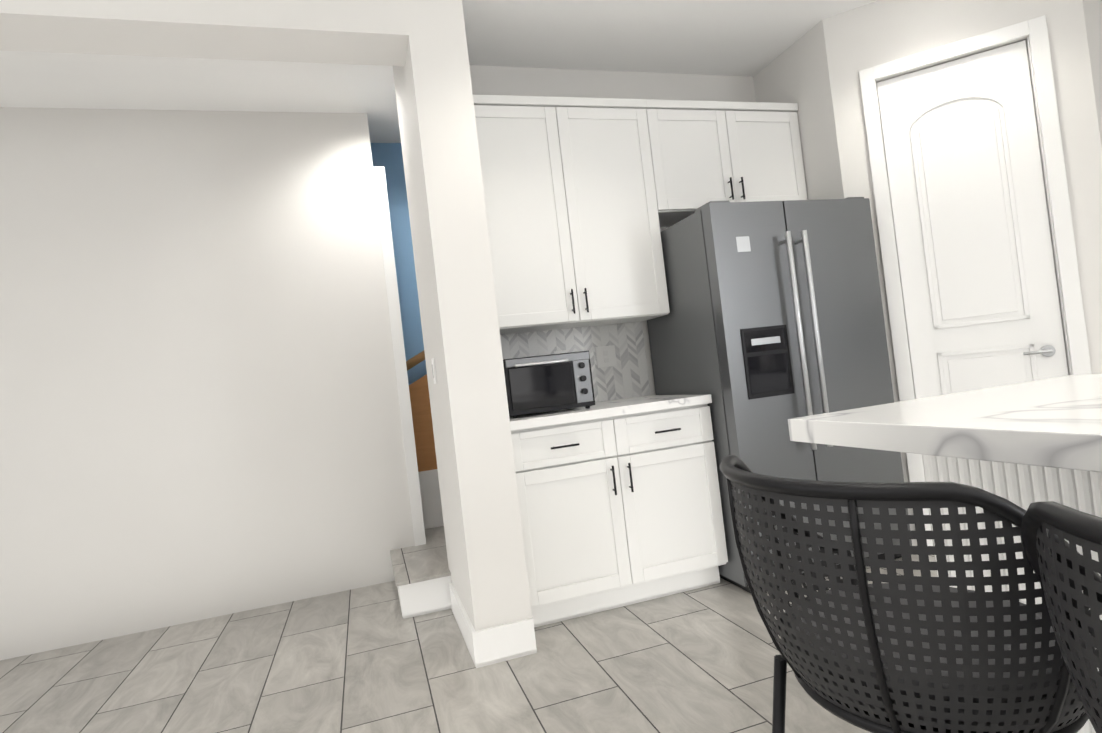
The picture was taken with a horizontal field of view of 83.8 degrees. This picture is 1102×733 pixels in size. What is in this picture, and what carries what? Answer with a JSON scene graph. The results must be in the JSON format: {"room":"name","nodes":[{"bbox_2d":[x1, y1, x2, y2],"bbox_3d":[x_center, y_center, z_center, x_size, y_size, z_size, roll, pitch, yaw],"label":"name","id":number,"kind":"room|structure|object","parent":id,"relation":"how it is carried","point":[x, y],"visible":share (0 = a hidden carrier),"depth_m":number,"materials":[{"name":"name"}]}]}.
{"room":"kitchen","nodes":[
{"label":"kitchen","id":0,"kind":"room"},
{"bbox_2d":[0,0,408,65],"bbox_3d":[-3.225,-1.161,1.734,5.500,0.290,0.240,-6,-1,-17],"label":"wall","id":1,"kind":"structure","parent":0,"point":[366,32],"depth_m":2.29,"materials":[{"name":"paint"}]},
{"bbox_2d":[0,107,425,659],"bbox_3d":[-2.062,-0.015,3.381,2.445,2.780,0.150,-6,-1,-17],"label":"wall","id":2,"kind":"structure","parent":0,"point":[205,408],"depth_m":3.35,"materials":[{"name":"paint"}]},
{"bbox_2d":[370,143,426,384],"bbox_3d":[-0.448,-0.185,4.354,6.120,2.780,0.120,-6,-1,-17],"label":"wall","id":3,"kind":"structure","parent":0,"point":[388,157],"depth_m":4.15,"materials":[{"name":"paint"}]},
{"bbox_2d":[390,526,451,618],"bbox_3d":[-0.254,1.091,3.697,1.365,0.180,1.125,-6,-1,-17],"label":"step","id":4,"kind":"structure","parent":0,"point":[422,575],"depth_m":3.05,"materials":[{"name":"tile"}]},
{"bbox_2d":[409,374,443,528],"bbox_3d":[-0.421,0.219,4.241,1.540,1.603,0.067,-6,-1,-17],"label":"panel","id":5,"kind":"object","parent":4,"relation":"on","point":[425,453],"depth_m":4.07,"materials":[{"name":"brown wood"}]},
{"bbox_2d":[406,351,424,370],"bbox_3d":[-0.491,-0.293,4.216,1.605,0.880,0.053,-6,-1,-17],"label":"stair handrail","id":6,"kind":"object","parent":5,"relation":"attached to","point":[415,360],"depth_m":4.06,"materials":[{"name":"brown wood"}]},
{"bbox_2d":[0,0,877,142],"bbox_3d":[-0.984,-1.645,0.486,9.120,0.120,13.000,-6,-1,-17],"label":"ceiling","id":7,"kind":"structure","parent":0,"point":[749,38],"depth_m":3.15,"materials":[{"name":"paint"}]},
{"bbox_2d":[393,0,531,630],"bbox_3d":[-0.437,-0.211,2.804,0.230,2.780,0.750,-6,-1,-17],"label":"wall","id":8,"kind":"structure","parent":0,"point":[463,349],"depth_m":2.45,"materials":[{"name":"paint"}]},
{"bbox_2d":[431,358,436,383],"bbox_3d":[-0.530,0.021,2.780,0.008,0.115,0.075,-6,-1,-17],"label":"light switch","id":9,"kind":"object","parent":8,"relation":"attached to","point":[434,370],"visible":1,"depth_m":2.76,"materials":[{"name":"white plastic"}]},
{"bbox_2d":[449,582,482,667],"bbox_3d":[-0.388,1.113,2.696,0.016,0.135,0.676,-6,-1,-17],"label":"baseboard","id":10,"kind":"structure","parent":8,"relation":"attached to","point":[471,637],"depth_m":2.54,"materials":[{"name":"white wood"}]},
{"bbox_2d":[0,511,937,732],"bbox_3d":[-0.654,1.226,0.440,9.120,0.100,13.000,-6,-1,-17],"label":"floor","id":11,"kind":"structure","parent":0,"point":[368,659],"depth_m":2.38,"materials":[{"name":"tile"}]},
{"bbox_2d":[509,394,727,627],"bbox_3d":[0.239,0.652,3.017,0.990,0.917,0.650,-6,-1,-17],"label":"base cabinet","id":12,"kind":"object","parent":11,"relation":"on","point":[620,505],"visible":0.94,"depth_m":2.74,"materials":[{"name":"white wood"}]},
{"bbox_2d":[503,351,594,417],"bbox_3d":[-0.045,0.087,2.934,0.410,0.267,0.382,-6,-1,-17],"label":"toaster oven","id":13,"kind":"object","parent":12,"relation":"on","point":[545,383],"visible":0.92,"depth_m":2.78,"materials":[{"name":"black metal"}]},
{"bbox_2d":[647,197,911,592],"bbox_3d":[1.143,0.111,3.204,0.910,1.792,0.818,-6,-1,-17],"label":"fridge","id":14,"kind":"object","parent":11,"relation":"on","point":[767,327],"visible":0.56,"depth_m":2.88,"materials":[{"name":"silver metal"}]},
{"bbox_2d":[720,455,1101,732],"bbox_3d":[0.543,0.580,0.879,0.476,0.925,0.498,-6,-1,-17],"label":"stool","id":15,"kind":"object","parent":11,"relation":"on","point":[910,652],"visible":0.9,"depth_m":0.71,"materials":[{"name":"black metal"}]},
{"bbox_2d":[923,458,1101,732],"bbox_3d":[1.491,0.488,0.531,0.578,0.880,2.098,-6,-1,-17],"label":"kitchen island","id":16,"kind":"object","parent":11,"relation":"on","point":[1023,486],"depth_m":1.25,"materials":[{"name":"white wood"}]},
{"bbox_2d":[788,374,1101,473],"bbox_3d":[1.285,0.042,0.491,0.920,0.050,2.150,-6,-1,-17],"label":"island countertop","id":17,"kind":"structure","parent":16,"relation":"on","point":[1051,423],"depth_m":1.09,"materials":[{"name":"white stone"}]},
{"bbox_2d":[1021,501,1101,732],"bbox_3d":[0.727,0.553,0.467,0.508,0.925,0.508,-6,-1,-17],"label":"stool","id":18,"kind":"object","parent":11,"relation":"on","point":[1074,527],"visible":1,"depth_m":0.54,"materials":[{"name":"black metal"}]},
{"bbox_2d":[469,65,925,481],"bbox_3d":[1.155,-0.379,3.755,3.390,2.780,0.120,-6,-1,-17],"label":"wall","id":19,"kind":"structure","parent":0,"point":[514,81],"depth_m":3.50,"materials":[{"name":"paint"}]},
{"bbox_2d":[473,95,669,334],"bbox_3d":[0.030,-0.764,3.187,0.990,1.116,0.343,-6,-1,-17],"label":"upper cabinet","id":20,"kind":"object","parent":19,"relation":"attached to","point":[586,199],"depth_m":3.03,"materials":[{"name":"white wood"}]},
{"bbox_2d":[500,322,650,401],"bbox_3d":[0.069,0.005,3.335,0.990,0.418,0.010,-6,-1,-17],"label":"backsplash","id":21,"kind":"structure","parent":19,"relation":"attached to","point":[627,376],"depth_m":3.40,"materials":[{"name":"tile"}]},
{"bbox_2d":[554,350,566,353],"bbox_3d":[0.058,-0.028,3.324,0.075,0.115,0.008,-6,-1,-17],"label":"outlet","id":22,"kind":"object","parent":21,"relation":"attached to","point":[559,352],"visible":0.12,"depth_m":3.32,"materials":[{"name":"white plastic"}]},
{"bbox_2d":[595,345,616,367],"bbox_3d":[0.305,-0.055,3.401,0.115,0.115,0.008,-6,-1,-17],"label":"outlet","id":23,"kind":"object","parent":21,"relation":"attached to","point":[605,356],"visible":1,"depth_m":3.40,"materials":[{"name":"white plastic"}]},
{"bbox_2d":[649,99,807,226],"bbox_3d":[0.916,-1.131,3.476,0.940,0.580,0.343,-6,-1,-17],"label":"upper cabinet","id":24,"kind":"object","parent":19,"relation":"attached to","point":[707,151],"depth_m":3.30,"materials":[{"name":"white wood"}]},
{"bbox_2d":[753,20,843,199],"bbox_3d":[1.544,-0.427,3.500,0.110,2.780,0.600,-6,-1,-17],"label":"wall","id":25,"kind":"structure","parent":0,"point":[797,71],"depth_m":3.36,"materials":[{"name":"paint"}]},
{"bbox_2d":[823,0,1101,545],"bbox_3d":[2.059,-0.494,3.005,1.032,2.780,0.110,-7,-1,28],"label":"wall","id":26,"kind":"structure","parent":0,"point":[869,35],"depth_m":2.92,"materials":[{"name":"paint"}]},
{"bbox_2d":[877,40,1068,543],"bbox_3d":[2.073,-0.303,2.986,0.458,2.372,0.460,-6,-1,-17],"label":"pantry door","id":27,"kind":"structure","parent":26,"relation":"in","point":[972,231],"depth_m":2.96,"materials":[{"name":"white wood"}]},
{"bbox_2d":[859,15,1091,545],"bbox_3d":[2.073,-0.333,2.994,0.760,2.455,0.128,-7,-1,28],"label":"door frame","id":28,"kind":"structure","parent":26,"relation":"attached to","point":[1034,30],"depth_m":2.84,"materials":[{"name":"white wood"}]},
{"bbox_2d":[1082,0,1101,147],"bbox_3d":[2.755,-0.577,2.857,0.600,2.780,0.110,-6,-1,-17],"label":"wall","id":29,"kind":"structure","parent":0,"point":[1092,9],"depth_m":2.74,"materials":[{"name":"paint"}]}
]}

